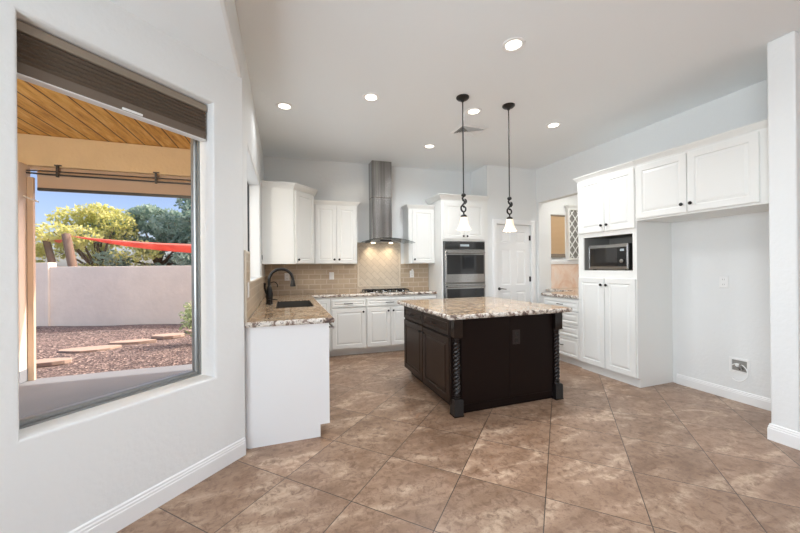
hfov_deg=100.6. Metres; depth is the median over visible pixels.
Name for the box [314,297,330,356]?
base cabinet
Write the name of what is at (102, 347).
stepping stone
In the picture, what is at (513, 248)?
door
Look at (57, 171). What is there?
pipe
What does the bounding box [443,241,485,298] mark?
double wall oven
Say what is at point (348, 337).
base cabinet
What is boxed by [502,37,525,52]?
recessed light
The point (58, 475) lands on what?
wall
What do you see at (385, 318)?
base cabinet
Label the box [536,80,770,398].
wall
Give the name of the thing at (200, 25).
ceiling
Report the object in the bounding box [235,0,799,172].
ceiling
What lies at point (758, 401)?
baseboard
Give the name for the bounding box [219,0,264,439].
wall
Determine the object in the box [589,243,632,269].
microwave
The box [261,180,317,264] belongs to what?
upper cabinet
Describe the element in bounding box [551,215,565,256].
woven shade
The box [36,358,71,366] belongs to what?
stepping stone
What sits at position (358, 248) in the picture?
trim
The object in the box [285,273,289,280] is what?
wall outlet
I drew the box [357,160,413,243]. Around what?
range hood
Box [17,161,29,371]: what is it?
patio column
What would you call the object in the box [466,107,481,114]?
recessed light
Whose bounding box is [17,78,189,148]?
ceiling
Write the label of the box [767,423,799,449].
baseboard
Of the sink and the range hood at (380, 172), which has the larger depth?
the range hood at (380, 172)
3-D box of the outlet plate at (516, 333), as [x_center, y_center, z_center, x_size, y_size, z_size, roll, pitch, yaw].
[1.155,0.700,3.300,0.086,0.141,0.004,0,0,-19]
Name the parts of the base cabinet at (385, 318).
door, drawer, door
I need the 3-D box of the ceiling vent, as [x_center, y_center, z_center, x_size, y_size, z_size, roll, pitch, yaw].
[0.880,-1.725,4.244,0.380,0.024,0.300,0,0,-19]
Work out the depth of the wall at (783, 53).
2.53 m
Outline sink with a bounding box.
[276,300,312,307]
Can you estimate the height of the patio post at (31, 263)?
2.780 m
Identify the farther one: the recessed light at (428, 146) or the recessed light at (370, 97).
the recessed light at (428, 146)
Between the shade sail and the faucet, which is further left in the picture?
the shade sail
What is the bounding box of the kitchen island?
[404,306,563,417]
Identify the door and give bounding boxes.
[497,224,530,301]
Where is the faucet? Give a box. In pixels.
[263,268,295,303]
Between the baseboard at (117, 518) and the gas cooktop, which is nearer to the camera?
the baseboard at (117, 518)
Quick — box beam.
[17,133,190,176]
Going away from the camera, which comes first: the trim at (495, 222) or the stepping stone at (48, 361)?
the stepping stone at (48, 361)
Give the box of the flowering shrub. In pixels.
[178,301,191,336]
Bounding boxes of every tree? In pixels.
[35,201,164,266]
[75,203,190,265]
[152,198,190,265]
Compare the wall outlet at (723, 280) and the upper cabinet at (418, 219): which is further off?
the upper cabinet at (418, 219)
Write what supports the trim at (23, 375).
attached to the patio column
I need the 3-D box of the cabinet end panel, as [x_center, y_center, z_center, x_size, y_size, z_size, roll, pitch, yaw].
[-0.885,0.930,2.654,0.630,0.928,0.025,0,0,-19]
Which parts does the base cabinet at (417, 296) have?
drawer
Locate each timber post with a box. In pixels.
[42,239,55,262]
[61,233,77,266]
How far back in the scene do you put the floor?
2.26 m
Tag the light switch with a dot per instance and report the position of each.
(331, 274)
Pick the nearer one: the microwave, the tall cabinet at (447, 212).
the microwave
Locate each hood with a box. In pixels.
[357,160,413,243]
[365,239,400,243]
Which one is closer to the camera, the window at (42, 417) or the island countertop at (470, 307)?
the window at (42, 417)
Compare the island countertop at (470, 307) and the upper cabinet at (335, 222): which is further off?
the upper cabinet at (335, 222)
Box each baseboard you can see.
[68,437,245,532]
[676,374,770,410]
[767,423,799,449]
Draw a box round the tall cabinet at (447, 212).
[425,193,488,298]
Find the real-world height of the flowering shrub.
0.932 m
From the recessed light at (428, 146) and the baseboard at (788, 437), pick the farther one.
the recessed light at (428, 146)
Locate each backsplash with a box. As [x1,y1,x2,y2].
[246,253,265,320]
[265,264,428,294]
[357,242,400,291]
[551,264,578,287]
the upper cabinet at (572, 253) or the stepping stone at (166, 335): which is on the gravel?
the stepping stone at (166, 335)
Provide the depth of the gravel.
6.30 m
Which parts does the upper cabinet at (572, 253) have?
crown moulding, panel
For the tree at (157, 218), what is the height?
4.987 m
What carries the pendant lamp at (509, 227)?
hanging from the ceiling at (604, 70)
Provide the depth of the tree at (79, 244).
15.27 m
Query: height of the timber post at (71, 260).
3.042 m
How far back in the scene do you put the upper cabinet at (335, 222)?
5.17 m
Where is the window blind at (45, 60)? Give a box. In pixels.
[17,19,206,141]
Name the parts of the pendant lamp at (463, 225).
rod, lamp shade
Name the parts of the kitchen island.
drawer, door, drawer, door, corner post, panel, moulding, panel, corner post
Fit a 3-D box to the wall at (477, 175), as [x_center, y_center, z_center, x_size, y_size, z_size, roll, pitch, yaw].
[1.429,-0.169,6.047,0.120,3.140,0.520,0,0,-19]
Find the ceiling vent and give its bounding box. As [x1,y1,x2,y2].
[450,124,487,136]
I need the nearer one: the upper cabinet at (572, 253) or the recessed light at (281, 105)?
the recessed light at (281, 105)
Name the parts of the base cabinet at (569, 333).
drawer, drawer, drawer, drawer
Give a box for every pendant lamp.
[456,94,470,229]
[502,102,516,231]
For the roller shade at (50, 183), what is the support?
attached to the beam
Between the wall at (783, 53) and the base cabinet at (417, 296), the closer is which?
the wall at (783, 53)
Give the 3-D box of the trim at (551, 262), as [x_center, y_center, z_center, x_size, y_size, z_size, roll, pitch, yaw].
[3.147,-0.075,6.164,0.880,0.058,0.027,0,0,-19]
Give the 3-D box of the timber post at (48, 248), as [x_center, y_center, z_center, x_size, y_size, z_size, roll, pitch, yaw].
[-14.532,0.244,13.989,1.453,2.943,0.258,-1,0,21]
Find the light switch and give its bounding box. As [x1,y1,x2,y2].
[329,272,333,279]
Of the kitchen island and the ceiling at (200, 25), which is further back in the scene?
the kitchen island
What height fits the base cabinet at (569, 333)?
0.927 m
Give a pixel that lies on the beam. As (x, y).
(35, 151)
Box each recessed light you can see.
[276,102,292,110]
[362,92,379,101]
[423,144,435,148]
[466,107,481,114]
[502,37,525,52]
[546,122,561,128]
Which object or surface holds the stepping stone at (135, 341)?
on the gravel
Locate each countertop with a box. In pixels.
[245,290,436,327]
[397,297,571,319]
[541,287,578,298]
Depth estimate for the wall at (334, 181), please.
5.57 m
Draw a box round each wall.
[0,0,244,532]
[36,263,191,325]
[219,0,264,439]
[264,156,470,295]
[471,167,482,195]
[483,165,561,302]
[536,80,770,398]
[544,195,578,291]
[767,31,799,431]
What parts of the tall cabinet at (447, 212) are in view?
door, crown moulding, door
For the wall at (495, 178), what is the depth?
5.81 m
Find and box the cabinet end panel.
[245,323,329,448]
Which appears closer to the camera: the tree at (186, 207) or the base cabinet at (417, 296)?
the base cabinet at (417, 296)
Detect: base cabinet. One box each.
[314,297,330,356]
[330,296,365,355]
[365,295,413,352]
[414,294,435,299]
[544,296,581,366]
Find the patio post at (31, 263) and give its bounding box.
[27,177,35,380]
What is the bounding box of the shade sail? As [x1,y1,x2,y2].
[72,236,190,252]
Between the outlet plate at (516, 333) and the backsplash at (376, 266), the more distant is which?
the backsplash at (376, 266)
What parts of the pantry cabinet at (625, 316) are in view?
door, door, crown moulding, door, door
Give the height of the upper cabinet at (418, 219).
0.980 m
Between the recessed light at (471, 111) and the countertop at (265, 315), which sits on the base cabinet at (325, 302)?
the countertop at (265, 315)
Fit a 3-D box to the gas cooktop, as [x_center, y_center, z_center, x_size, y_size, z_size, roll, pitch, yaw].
[-0.229,0.399,5.503,0.833,0.047,0.275,0,0,-17]
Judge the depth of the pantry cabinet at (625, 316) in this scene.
3.89 m
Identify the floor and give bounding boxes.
[116,350,799,532]
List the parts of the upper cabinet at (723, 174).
door, crown moulding, door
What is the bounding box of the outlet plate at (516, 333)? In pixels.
[513,330,519,343]
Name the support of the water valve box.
attached to the wall at (711, 324)
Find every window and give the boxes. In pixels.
[19,138,200,428]
[247,181,248,250]
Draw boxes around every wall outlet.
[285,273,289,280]
[719,276,728,287]
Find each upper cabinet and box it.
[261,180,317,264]
[314,200,359,263]
[401,204,434,263]
[564,205,578,259]
[633,118,768,222]
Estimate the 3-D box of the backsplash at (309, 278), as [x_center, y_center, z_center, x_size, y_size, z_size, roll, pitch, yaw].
[-0.789,0.194,5.505,2.705,0.468,0.011,0,0,-17]
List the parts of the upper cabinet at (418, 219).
crown moulding, door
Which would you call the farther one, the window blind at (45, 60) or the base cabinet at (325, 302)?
the base cabinet at (325, 302)
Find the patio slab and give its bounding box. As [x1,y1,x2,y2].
[19,364,191,418]
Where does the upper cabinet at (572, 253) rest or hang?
attached to the wall at (556, 207)
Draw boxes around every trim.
[19,369,27,383]
[244,250,265,322]
[358,248,399,286]
[492,219,535,302]
[550,261,578,263]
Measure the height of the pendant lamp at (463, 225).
1.365 m
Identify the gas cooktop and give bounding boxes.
[361,288,412,292]
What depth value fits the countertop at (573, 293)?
5.06 m
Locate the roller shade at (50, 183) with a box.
[37,167,190,198]
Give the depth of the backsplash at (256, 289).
3.03 m
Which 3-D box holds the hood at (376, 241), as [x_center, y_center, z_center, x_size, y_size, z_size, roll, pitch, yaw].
[-0.283,-0.417,5.486,0.520,0.055,0.337,0,0,-19]
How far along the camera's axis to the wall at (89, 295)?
8.99 m
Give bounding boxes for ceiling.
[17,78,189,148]
[109,0,237,75]
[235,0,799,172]
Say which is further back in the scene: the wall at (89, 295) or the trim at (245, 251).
the wall at (89, 295)
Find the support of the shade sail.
attached to the timber post at (71, 260)
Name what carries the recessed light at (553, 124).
in the ceiling at (604, 70)
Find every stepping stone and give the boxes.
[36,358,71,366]
[58,345,121,352]
[109,339,155,344]
[151,333,184,338]
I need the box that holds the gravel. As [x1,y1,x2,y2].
[36,324,191,378]
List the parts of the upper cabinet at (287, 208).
crown moulding, door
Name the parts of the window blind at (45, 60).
rail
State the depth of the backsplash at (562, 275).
6.12 m
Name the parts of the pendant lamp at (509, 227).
rod, lamp shade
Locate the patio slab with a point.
(40, 395)
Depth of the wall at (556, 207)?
6.03 m
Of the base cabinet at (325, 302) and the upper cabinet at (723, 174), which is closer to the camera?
the upper cabinet at (723, 174)
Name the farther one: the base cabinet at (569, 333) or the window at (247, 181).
the base cabinet at (569, 333)
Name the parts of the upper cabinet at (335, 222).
door, crown moulding, door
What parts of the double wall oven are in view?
oven door, oven door, control panel, door glass, door glass, handle, handle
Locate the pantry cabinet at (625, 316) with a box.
[572,160,672,387]
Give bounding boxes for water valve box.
[729,356,749,381]
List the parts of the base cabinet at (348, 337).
drawer, door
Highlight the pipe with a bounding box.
[26,165,190,184]

